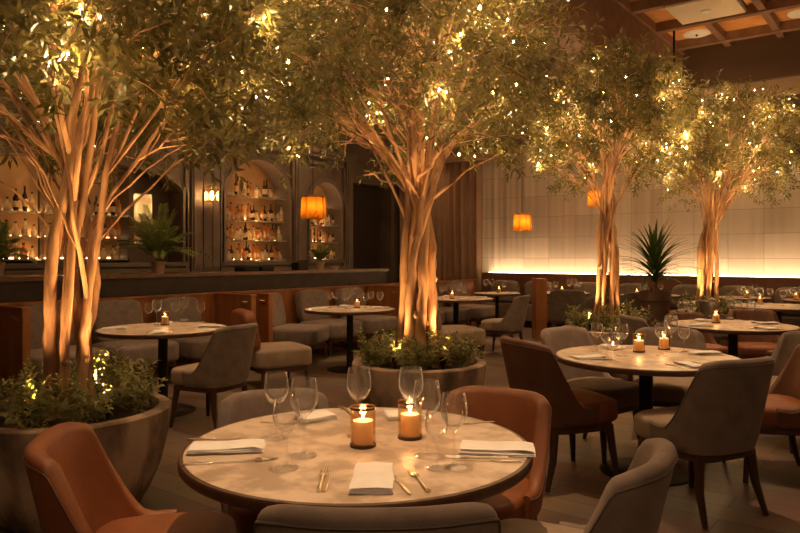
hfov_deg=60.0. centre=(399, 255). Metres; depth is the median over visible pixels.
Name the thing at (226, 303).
wall
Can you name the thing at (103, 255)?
bottle
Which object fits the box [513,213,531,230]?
pendant lamp
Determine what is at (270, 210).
bottle
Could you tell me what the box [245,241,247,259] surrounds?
bottle
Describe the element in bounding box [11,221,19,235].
bottle
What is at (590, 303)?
dining chair
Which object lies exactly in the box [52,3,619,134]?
ceiling
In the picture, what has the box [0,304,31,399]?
wall
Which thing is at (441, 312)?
lounge seat
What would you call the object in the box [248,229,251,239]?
bottle
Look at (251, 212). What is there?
bottle
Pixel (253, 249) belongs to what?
bottle
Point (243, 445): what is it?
napkin
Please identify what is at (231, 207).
bottle
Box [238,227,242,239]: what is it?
bottle
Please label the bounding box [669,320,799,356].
dining table
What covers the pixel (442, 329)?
lounge seat
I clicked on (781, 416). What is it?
dining chair
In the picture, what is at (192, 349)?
lounge seat
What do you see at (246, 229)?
bottle
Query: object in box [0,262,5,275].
pot
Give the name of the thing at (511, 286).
cushion
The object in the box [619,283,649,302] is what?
cushion
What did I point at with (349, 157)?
trim
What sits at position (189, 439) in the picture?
knife
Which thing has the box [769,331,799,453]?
dining chair
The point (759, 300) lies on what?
candle holder
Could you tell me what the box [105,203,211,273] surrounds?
potted fern
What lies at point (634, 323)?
dining chair
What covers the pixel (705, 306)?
dining chair
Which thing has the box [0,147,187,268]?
shelving
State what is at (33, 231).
bottle
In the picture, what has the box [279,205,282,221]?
bottle
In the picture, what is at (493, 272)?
led light strip
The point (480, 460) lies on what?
knife
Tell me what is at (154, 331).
napkin
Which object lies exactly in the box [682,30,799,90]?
ceiling beam
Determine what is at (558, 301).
dining chair
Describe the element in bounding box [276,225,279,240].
bottle
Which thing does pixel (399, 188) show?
wall
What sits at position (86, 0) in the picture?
string lights
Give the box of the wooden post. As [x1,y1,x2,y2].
[532,278,546,339]
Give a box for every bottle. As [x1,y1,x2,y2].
[3,197,10,209]
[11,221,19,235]
[12,189,18,210]
[13,241,18,258]
[20,243,26,258]
[21,218,28,235]
[22,186,26,210]
[29,192,34,210]
[29,246,35,258]
[31,224,36,235]
[45,202,51,211]
[94,196,98,213]
[100,246,106,258]
[109,217,114,237]
[110,201,115,214]
[110,246,115,258]
[115,220,120,237]
[116,198,120,215]
[116,241,119,258]
[227,206,229,218]
[227,249,231,259]
[228,226,232,238]
[229,202,232,218]
[234,183,237,194]
[234,206,239,218]
[234,229,239,239]
[234,248,239,259]
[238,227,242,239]
[238,243,240,259]
[240,204,243,219]
[242,181,245,194]
[242,225,245,239]
[242,248,246,259]
[245,222,247,239]
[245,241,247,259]
[246,181,248,195]
[246,203,249,219]
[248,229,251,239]
[248,244,250,259]
[249,182,252,195]
[250,205,252,219]
[252,226,254,239]
[252,244,255,259]
[254,185,258,195]
[255,227,259,239]
[255,244,258,259]
[259,250,263,259]
[260,205,263,220]
[262,180,265,196]
[262,223,265,239]
[263,206,266,220]
[263,248,267,259]
[265,180,267,196]
[266,211,270,220]
[266,225,269,239]
[268,188,272,197]
[269,204,272,220]
[269,245,272,259]
[270,229,273,239]
[272,244,275,259]
[276,211,279,220]
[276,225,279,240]
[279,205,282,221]
[325,215,328,224]
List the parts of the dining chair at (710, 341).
seat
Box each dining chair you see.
[21,422,236,532]
[169,323,257,428]
[216,387,329,532]
[253,502,500,532]
[442,386,551,520]
[481,294,529,351]
[499,336,618,491]
[500,438,677,532]
[540,326,638,462]
[547,290,584,326]
[565,297,609,324]
[615,292,641,317]
[619,314,648,381]
[633,327,706,406]
[634,356,775,529]
[667,312,727,354]
[698,299,727,343]
[722,344,799,483]
[727,309,780,358]
[765,350,773,356]
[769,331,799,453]
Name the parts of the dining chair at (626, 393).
backrest, seat, leg, seat rail, leg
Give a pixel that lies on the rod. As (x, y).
(673, 31)
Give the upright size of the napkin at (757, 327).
0.018 m
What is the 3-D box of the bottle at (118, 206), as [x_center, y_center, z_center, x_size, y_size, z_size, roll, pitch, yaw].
[-4.411,-0.770,10.867,0.072,0.279,0.072,0,0,-21]
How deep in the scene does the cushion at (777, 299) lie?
11.00 m
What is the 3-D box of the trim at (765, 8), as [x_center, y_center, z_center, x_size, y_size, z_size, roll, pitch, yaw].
[3.496,-3.510,3.242,8.400,0.140,15.400,0,0,37]
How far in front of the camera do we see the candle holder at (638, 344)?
4.67 m
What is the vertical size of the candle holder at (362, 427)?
0.136 m
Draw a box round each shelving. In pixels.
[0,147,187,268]
[222,155,294,265]
[307,178,345,262]
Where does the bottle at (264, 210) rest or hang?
on the shelving at (255, 175)
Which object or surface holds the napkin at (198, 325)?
on the dining table at (182, 329)
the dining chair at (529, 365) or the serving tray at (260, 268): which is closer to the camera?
the dining chair at (529, 365)
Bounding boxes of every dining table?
[94,322,225,416]
[178,407,532,511]
[304,306,394,372]
[437,296,492,324]
[474,292,520,336]
[547,291,589,326]
[555,345,740,485]
[620,294,680,298]
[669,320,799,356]
[719,296,772,302]
[729,303,799,322]
[782,298,799,303]
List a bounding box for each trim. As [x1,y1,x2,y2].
[0,69,357,274]
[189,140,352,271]
[386,76,799,143]
[392,94,799,160]
[400,123,799,166]
[629,0,799,50]
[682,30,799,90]
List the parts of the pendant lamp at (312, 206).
shade panel, shade panel, shade panel, shade panel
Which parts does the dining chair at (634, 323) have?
backrest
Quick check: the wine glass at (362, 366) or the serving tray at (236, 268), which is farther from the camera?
the serving tray at (236, 268)
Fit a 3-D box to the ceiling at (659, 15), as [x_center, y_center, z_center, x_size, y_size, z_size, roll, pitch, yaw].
[3.779,-3.640,3.529,8.500,0.120,16.200,0,0,37]
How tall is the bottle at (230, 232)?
0.239 m
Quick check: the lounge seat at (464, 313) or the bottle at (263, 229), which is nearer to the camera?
the lounge seat at (464, 313)
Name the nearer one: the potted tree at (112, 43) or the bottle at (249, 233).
the potted tree at (112, 43)
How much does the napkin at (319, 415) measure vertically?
0.021 m
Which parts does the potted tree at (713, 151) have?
stem, stem, planter, stem, stem, stem, stem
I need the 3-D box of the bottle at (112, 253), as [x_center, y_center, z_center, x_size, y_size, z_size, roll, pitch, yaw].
[-4.457,-0.059,10.766,0.079,0.198,0.079,0,0,-41]
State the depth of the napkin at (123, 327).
6.13 m
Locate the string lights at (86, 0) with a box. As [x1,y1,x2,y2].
[19,0,265,146]
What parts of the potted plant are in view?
pot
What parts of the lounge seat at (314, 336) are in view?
backrest, seat, frame, leg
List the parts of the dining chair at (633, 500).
seat, backrest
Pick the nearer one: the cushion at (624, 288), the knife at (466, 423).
the knife at (466, 423)
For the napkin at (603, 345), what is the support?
on the dining table at (646, 365)
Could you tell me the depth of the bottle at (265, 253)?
13.20 m
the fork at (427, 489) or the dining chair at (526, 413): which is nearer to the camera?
the fork at (427, 489)
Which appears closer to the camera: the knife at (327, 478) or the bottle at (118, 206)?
the knife at (327, 478)
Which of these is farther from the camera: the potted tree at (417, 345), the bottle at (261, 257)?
the bottle at (261, 257)
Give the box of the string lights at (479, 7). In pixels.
[287,0,568,156]
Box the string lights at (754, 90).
[662,90,797,189]
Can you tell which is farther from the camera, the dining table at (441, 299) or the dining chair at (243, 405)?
the dining table at (441, 299)
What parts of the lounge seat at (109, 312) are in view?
backrest, seat, frame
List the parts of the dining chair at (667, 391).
seat rail, seat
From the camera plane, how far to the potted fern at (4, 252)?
7.90 m
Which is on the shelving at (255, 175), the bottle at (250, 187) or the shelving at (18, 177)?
the bottle at (250, 187)
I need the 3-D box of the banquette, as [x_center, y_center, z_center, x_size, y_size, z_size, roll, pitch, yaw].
[6.543,0.875,10.786,12.350,1.050,0.640,0,0,37]
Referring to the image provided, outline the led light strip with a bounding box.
[493,272,799,277]
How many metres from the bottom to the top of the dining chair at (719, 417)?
0.875 m
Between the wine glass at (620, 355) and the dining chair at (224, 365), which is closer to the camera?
the wine glass at (620, 355)
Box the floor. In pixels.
[0,324,799,532]
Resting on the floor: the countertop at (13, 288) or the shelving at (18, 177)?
the countertop at (13, 288)
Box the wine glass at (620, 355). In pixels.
[615,324,628,356]
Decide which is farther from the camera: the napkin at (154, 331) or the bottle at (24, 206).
the bottle at (24, 206)
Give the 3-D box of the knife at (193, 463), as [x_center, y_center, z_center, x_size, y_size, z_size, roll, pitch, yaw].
[-0.575,0.647,2.172,0.213,0.006,0.015,0,0,-13]
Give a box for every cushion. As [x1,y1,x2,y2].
[491,280,519,301]
[524,281,553,302]
[574,282,595,303]
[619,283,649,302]
[672,284,696,308]
[718,285,758,304]
[774,287,799,314]
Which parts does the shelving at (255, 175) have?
panel, shelf, shelf, shelf, shelf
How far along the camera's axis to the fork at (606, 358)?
4.30 m
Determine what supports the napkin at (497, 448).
on the dining table at (254, 485)
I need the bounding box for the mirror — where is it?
[134,193,151,243]
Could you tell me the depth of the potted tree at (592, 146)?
7.63 m
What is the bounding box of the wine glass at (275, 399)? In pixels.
[273,399,299,465]
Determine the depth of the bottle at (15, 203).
9.63 m
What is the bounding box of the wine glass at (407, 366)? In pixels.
[399,366,422,435]
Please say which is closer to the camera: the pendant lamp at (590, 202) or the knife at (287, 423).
the knife at (287, 423)
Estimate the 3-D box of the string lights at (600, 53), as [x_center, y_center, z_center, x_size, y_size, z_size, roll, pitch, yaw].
[2.408,-1.665,8.018,1.686,1.387,1.889,0,0,-18]
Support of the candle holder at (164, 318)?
on the dining table at (182, 329)
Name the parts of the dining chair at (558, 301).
seat rail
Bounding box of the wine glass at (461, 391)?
[440,391,467,467]
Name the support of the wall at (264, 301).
on the floor
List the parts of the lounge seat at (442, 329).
backrest, seat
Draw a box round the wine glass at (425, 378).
[413,378,440,453]
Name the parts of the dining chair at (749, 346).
backrest, seat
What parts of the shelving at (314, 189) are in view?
panel, shelf, shelf, shelf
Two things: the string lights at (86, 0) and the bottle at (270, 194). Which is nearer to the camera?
the string lights at (86, 0)
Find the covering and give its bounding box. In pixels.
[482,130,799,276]
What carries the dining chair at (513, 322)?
on the floor
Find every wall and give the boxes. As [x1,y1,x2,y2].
[0,62,398,283]
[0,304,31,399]
[215,293,256,325]
[232,292,273,342]
[366,285,399,341]
[399,188,799,315]
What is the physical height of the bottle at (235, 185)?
0.342 m
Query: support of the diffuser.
attached to the trim at (765, 8)
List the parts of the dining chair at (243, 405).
seat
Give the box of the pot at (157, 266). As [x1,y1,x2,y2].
[150,261,165,273]
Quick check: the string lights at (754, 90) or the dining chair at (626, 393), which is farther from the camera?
the string lights at (754, 90)
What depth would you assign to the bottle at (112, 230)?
10.74 m
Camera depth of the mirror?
11.40 m
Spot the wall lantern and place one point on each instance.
(208, 194)
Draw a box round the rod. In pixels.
[673,31,674,62]
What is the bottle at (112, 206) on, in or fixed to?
on the shelving at (18, 177)
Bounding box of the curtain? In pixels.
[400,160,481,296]
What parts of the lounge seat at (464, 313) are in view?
backrest, seat, frame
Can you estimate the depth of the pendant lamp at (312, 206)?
11.55 m
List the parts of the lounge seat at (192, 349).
backrest, frame, seat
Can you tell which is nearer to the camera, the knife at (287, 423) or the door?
the knife at (287, 423)
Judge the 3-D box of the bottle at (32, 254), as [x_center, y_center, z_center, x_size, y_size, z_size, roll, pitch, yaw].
[-5.238,-0.052,9.872,0.096,0.184,0.096,0,0,5]
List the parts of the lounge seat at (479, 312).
backrest, seat, frame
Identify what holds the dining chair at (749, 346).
on the floor
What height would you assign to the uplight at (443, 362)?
0.110 m
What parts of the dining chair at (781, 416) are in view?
leg, seat rail, seat, backrest, leg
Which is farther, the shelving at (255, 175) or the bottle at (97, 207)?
the shelving at (255, 175)
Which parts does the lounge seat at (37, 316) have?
backrest, seat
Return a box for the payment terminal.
[292,260,307,269]
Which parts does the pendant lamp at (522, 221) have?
shade panel, shade panel, shade panel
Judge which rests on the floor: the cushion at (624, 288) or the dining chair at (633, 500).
the dining chair at (633, 500)
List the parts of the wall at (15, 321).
hook plate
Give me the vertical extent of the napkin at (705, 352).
0.018 m
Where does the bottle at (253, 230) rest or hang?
on the shelving at (255, 175)
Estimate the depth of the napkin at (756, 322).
6.61 m
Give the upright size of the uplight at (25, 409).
0.110 m
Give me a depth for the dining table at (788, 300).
10.17 m
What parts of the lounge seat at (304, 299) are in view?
backrest, leg, seat, frame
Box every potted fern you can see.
[0,221,39,275]
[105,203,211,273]
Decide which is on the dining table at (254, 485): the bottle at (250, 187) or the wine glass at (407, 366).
the wine glass at (407, 366)
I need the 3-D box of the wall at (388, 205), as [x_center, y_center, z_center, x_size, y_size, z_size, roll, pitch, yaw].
[-5.040,-0.700,10.170,0.380,4.200,16.000,0,0,37]
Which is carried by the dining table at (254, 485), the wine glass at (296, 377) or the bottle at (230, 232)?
the wine glass at (296, 377)
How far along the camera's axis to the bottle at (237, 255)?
12.69 m
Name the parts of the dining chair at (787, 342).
seat, backrest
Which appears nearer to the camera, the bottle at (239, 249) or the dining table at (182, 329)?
the dining table at (182, 329)
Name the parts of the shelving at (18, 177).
post, shelf, shelf, shelf, post, panel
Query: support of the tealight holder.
on the dining table at (646, 365)
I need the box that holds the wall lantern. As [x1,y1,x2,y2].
[204,185,218,202]
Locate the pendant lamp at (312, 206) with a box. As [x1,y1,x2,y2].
[300,195,325,218]
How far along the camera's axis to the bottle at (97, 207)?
10.61 m
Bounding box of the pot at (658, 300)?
[639,290,670,326]
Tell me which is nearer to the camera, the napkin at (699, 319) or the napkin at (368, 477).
the napkin at (368, 477)
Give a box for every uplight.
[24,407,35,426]
[103,401,113,419]
[391,357,397,368]
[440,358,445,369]
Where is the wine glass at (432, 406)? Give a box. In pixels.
[425,406,447,465]
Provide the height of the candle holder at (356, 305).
0.122 m
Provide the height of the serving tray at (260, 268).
0.060 m
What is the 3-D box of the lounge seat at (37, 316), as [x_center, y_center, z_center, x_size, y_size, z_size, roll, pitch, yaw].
[-3.444,0.948,6.954,0.832,0.906,0.741,0,0,37]
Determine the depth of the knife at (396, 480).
1.94 m
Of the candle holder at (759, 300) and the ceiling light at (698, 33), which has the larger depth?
the ceiling light at (698, 33)
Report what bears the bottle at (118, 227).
on the shelving at (18, 177)
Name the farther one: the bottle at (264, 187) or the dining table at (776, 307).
the bottle at (264, 187)
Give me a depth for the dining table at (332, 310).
8.44 m
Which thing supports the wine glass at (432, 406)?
on the dining table at (254, 485)
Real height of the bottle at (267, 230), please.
0.292 m
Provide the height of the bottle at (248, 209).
0.308 m
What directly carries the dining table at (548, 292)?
on the floor
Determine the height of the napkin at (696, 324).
0.018 m
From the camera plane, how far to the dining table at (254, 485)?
2.16 m
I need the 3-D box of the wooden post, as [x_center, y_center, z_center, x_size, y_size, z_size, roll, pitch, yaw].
[2.360,0.890,11.750,0.180,1.020,0.400,0,0,0]
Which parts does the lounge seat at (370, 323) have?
backrest, seat, frame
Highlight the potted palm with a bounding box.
[609,217,706,326]
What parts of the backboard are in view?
rail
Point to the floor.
(577, 487)
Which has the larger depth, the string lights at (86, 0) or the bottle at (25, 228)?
the bottle at (25, 228)
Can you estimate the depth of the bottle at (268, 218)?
13.28 m
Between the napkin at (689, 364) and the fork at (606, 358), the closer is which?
the napkin at (689, 364)
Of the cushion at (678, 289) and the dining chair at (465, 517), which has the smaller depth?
the dining chair at (465, 517)
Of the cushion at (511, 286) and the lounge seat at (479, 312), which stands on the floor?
the lounge seat at (479, 312)
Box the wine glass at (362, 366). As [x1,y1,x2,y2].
[347,366,370,436]
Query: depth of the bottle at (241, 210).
12.85 m
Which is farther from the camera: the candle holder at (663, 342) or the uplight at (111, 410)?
the candle holder at (663, 342)
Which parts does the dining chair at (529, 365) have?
backrest, leg, leg, seat rail, seat, leg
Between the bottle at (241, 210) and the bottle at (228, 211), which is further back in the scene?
the bottle at (241, 210)
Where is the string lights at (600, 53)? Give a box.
[522,53,702,171]
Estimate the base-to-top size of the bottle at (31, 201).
0.281 m
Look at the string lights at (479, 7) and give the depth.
4.54 m
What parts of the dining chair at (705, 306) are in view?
seat rail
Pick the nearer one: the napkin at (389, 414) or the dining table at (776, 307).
the napkin at (389, 414)
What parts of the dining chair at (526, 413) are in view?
seat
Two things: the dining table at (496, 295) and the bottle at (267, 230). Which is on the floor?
the dining table at (496, 295)
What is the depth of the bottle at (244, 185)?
12.84 m
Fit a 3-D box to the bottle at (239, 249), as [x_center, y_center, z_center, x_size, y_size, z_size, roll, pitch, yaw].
[-2.977,-0.081,12.810,0.078,0.302,0.078,0,0,-5]
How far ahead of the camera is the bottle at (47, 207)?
10.02 m
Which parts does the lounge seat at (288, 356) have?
backrest, leg, frame, seat, leg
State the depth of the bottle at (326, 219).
14.61 m
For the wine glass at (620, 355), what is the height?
0.206 m
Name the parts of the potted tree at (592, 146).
stem, stem, stem, planter, stem, stem, stem, stem, stem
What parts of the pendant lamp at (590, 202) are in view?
shade panel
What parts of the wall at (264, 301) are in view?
panel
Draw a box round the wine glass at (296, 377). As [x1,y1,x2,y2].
[290,377,317,453]
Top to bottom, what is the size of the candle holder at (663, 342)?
0.122 m
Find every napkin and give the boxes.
[101,326,127,329]
[152,330,165,333]
[185,439,265,454]
[198,325,221,326]
[294,410,337,422]
[348,462,393,493]
[384,408,424,419]
[458,440,535,456]
[572,354,607,359]
[600,344,625,349]
[672,361,701,367]
[685,323,708,325]
[686,350,721,354]
[694,318,711,321]
[753,326,777,329]
[756,322,779,323]
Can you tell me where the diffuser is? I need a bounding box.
[663,0,747,24]
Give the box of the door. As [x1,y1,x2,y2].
[353,186,378,267]
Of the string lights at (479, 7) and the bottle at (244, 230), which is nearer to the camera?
the string lights at (479, 7)
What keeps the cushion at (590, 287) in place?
on the banquette
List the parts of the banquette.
seat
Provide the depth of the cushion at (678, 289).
11.97 m
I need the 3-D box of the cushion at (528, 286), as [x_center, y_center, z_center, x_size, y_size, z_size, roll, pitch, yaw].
[2.757,0.710,13.695,0.620,0.440,0.204,0,0,37]
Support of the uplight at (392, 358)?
in the potted tree at (417, 345)
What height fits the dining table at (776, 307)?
0.750 m
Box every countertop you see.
[0,268,388,302]
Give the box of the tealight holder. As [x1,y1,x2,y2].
[608,341,617,350]
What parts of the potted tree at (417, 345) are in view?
stem, stem, stem, planter, stem, stem, stem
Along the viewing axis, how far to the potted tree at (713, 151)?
9.95 m
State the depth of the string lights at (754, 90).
9.60 m
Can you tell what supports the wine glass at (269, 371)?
on the dining table at (254, 485)
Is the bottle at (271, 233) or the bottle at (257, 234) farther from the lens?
the bottle at (271, 233)
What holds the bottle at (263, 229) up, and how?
on the shelving at (255, 175)
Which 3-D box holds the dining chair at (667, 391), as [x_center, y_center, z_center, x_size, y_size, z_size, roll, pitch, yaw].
[2.065,0.988,5.266,0.560,0.833,0.634,0,0,14]
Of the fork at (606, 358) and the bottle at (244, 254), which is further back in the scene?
the bottle at (244, 254)
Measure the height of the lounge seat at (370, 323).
0.906 m
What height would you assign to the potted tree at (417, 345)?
4.152 m
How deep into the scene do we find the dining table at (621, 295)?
11.40 m
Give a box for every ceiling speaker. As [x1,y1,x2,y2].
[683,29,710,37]
[787,9,799,17]
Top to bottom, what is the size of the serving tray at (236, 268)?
0.060 m
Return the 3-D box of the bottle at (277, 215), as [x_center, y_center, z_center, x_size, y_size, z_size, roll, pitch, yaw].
[-2.377,-0.770,13.493,0.079,0.199,0.079,0,0,-19]
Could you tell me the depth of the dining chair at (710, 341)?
7.65 m
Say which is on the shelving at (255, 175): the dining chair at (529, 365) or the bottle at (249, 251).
the bottle at (249, 251)
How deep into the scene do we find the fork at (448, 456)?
2.22 m
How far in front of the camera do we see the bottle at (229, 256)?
12.56 m
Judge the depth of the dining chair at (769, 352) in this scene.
6.80 m
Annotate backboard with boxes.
[0,279,476,379]
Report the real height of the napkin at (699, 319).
0.018 m
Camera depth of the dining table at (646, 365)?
4.44 m
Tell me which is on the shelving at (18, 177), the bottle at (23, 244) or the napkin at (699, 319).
the bottle at (23, 244)
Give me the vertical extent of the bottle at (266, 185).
0.341 m
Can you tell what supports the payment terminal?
on the countertop at (13, 288)
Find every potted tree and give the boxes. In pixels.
[0,0,330,532]
[235,0,608,411]
[509,27,718,381]
[637,68,799,346]
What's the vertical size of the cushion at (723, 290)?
0.440 m
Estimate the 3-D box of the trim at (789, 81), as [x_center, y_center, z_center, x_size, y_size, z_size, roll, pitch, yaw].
[5.778,-2.720,11.637,15.000,0.240,0.500,0,0,37]
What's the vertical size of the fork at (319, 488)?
0.014 m
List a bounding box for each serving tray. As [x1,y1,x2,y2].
[235,267,258,270]
[259,267,273,270]
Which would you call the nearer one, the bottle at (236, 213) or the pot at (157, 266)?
the pot at (157, 266)
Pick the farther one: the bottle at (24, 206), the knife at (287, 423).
the bottle at (24, 206)
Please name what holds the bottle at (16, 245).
on the shelving at (18, 177)
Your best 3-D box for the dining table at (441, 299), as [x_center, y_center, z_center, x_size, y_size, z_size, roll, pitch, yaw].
[0.865,1.025,10.700,1.146,0.750,1.146,0,0,-25]
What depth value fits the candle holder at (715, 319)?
6.70 m
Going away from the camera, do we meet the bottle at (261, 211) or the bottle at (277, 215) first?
the bottle at (261, 211)
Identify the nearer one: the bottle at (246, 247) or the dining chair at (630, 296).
the dining chair at (630, 296)
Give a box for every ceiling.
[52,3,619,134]
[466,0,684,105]
[629,0,799,40]
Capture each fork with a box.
[210,457,277,462]
[316,467,328,492]
[338,405,354,416]
[406,467,430,492]
[445,455,507,458]
[581,358,612,360]
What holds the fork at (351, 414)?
on the dining table at (254, 485)
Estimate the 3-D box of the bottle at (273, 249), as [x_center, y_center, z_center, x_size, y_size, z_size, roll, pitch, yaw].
[-2.443,-0.083,13.436,0.079,0.306,0.079,0,0,8]
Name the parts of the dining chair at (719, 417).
seat, leg, seat rail, leg, backrest, leg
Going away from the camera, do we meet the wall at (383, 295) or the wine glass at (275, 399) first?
the wine glass at (275, 399)
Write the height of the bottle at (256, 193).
0.208 m
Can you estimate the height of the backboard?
0.925 m
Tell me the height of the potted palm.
1.930 m
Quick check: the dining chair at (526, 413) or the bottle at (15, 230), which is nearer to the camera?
the dining chair at (526, 413)
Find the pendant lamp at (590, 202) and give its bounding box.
[587,189,599,205]
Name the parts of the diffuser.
knob, frame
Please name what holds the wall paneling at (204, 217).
attached to the wall at (388, 205)
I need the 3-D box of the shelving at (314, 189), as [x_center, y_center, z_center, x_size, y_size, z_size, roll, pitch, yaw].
[-1.680,-0.733,14.492,0.450,1.765,1.130,0,0,37]
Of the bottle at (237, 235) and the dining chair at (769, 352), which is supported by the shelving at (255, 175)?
the bottle at (237, 235)
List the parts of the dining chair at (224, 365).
leg, seat, leg, seat rail, leg, backrest, leg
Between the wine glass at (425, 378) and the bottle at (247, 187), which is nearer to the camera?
the wine glass at (425, 378)
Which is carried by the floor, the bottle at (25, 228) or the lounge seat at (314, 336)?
the lounge seat at (314, 336)
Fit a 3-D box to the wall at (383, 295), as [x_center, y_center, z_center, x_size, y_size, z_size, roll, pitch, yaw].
[-0.262,0.940,11.198,0.710,0.920,0.142,0,0,37]
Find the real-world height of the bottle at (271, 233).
0.220 m
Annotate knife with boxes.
[181,460,250,465]
[187,438,244,440]
[260,421,309,425]
[322,471,330,492]
[394,475,410,494]
[445,421,494,425]
[455,458,522,462]
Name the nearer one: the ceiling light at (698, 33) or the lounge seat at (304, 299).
the lounge seat at (304, 299)
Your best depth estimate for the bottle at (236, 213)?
12.68 m
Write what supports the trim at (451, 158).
attached to the wall at (399, 188)
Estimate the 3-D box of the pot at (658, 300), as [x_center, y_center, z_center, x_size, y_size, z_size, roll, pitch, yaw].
[3.496,0.940,9.500,0.420,0.920,0.420,0,0,38]
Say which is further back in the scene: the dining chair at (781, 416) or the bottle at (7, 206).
the bottle at (7, 206)
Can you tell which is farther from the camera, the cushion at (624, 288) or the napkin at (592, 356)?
the cushion at (624, 288)
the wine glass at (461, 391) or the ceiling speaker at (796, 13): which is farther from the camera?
the ceiling speaker at (796, 13)
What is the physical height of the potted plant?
0.414 m
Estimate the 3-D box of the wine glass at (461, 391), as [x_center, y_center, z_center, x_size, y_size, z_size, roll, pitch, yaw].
[0.166,0.536,2.134,0.083,0.228,0.083,0,0,26]
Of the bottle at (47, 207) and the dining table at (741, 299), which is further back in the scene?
the dining table at (741, 299)
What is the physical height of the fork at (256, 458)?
0.014 m
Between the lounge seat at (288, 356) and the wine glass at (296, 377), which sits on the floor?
the lounge seat at (288, 356)
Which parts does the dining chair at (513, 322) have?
seat, leg, seat rail, backrest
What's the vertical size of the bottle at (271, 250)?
0.286 m
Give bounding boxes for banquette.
[476,272,799,327]
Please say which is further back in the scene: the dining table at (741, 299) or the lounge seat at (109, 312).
the dining table at (741, 299)
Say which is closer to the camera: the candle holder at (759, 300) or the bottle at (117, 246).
the candle holder at (759, 300)
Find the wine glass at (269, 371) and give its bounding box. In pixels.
[264,371,288,436]
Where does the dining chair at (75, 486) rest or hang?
on the floor
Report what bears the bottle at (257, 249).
on the shelving at (255, 175)
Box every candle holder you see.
[160,312,169,324]
[350,404,375,449]
[354,298,359,307]
[398,398,422,440]
[633,333,644,352]
[658,331,669,349]
[711,310,720,322]
[757,295,762,302]
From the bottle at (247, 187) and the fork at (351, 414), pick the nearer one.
the fork at (351, 414)
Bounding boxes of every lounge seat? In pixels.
[22,303,107,382]
[92,299,178,378]
[156,297,211,363]
[231,309,311,388]
[272,292,328,364]
[295,289,361,356]
[335,287,397,346]
[417,284,470,325]
[437,303,485,358]
[440,311,443,323]
[446,281,494,327]
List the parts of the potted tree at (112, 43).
stem, stem, planter, stem, stem, stem, stem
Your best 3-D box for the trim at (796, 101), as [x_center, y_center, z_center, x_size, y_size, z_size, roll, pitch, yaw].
[5.845,-2.400,11.724,15.000,0.400,0.280,0,0,37]

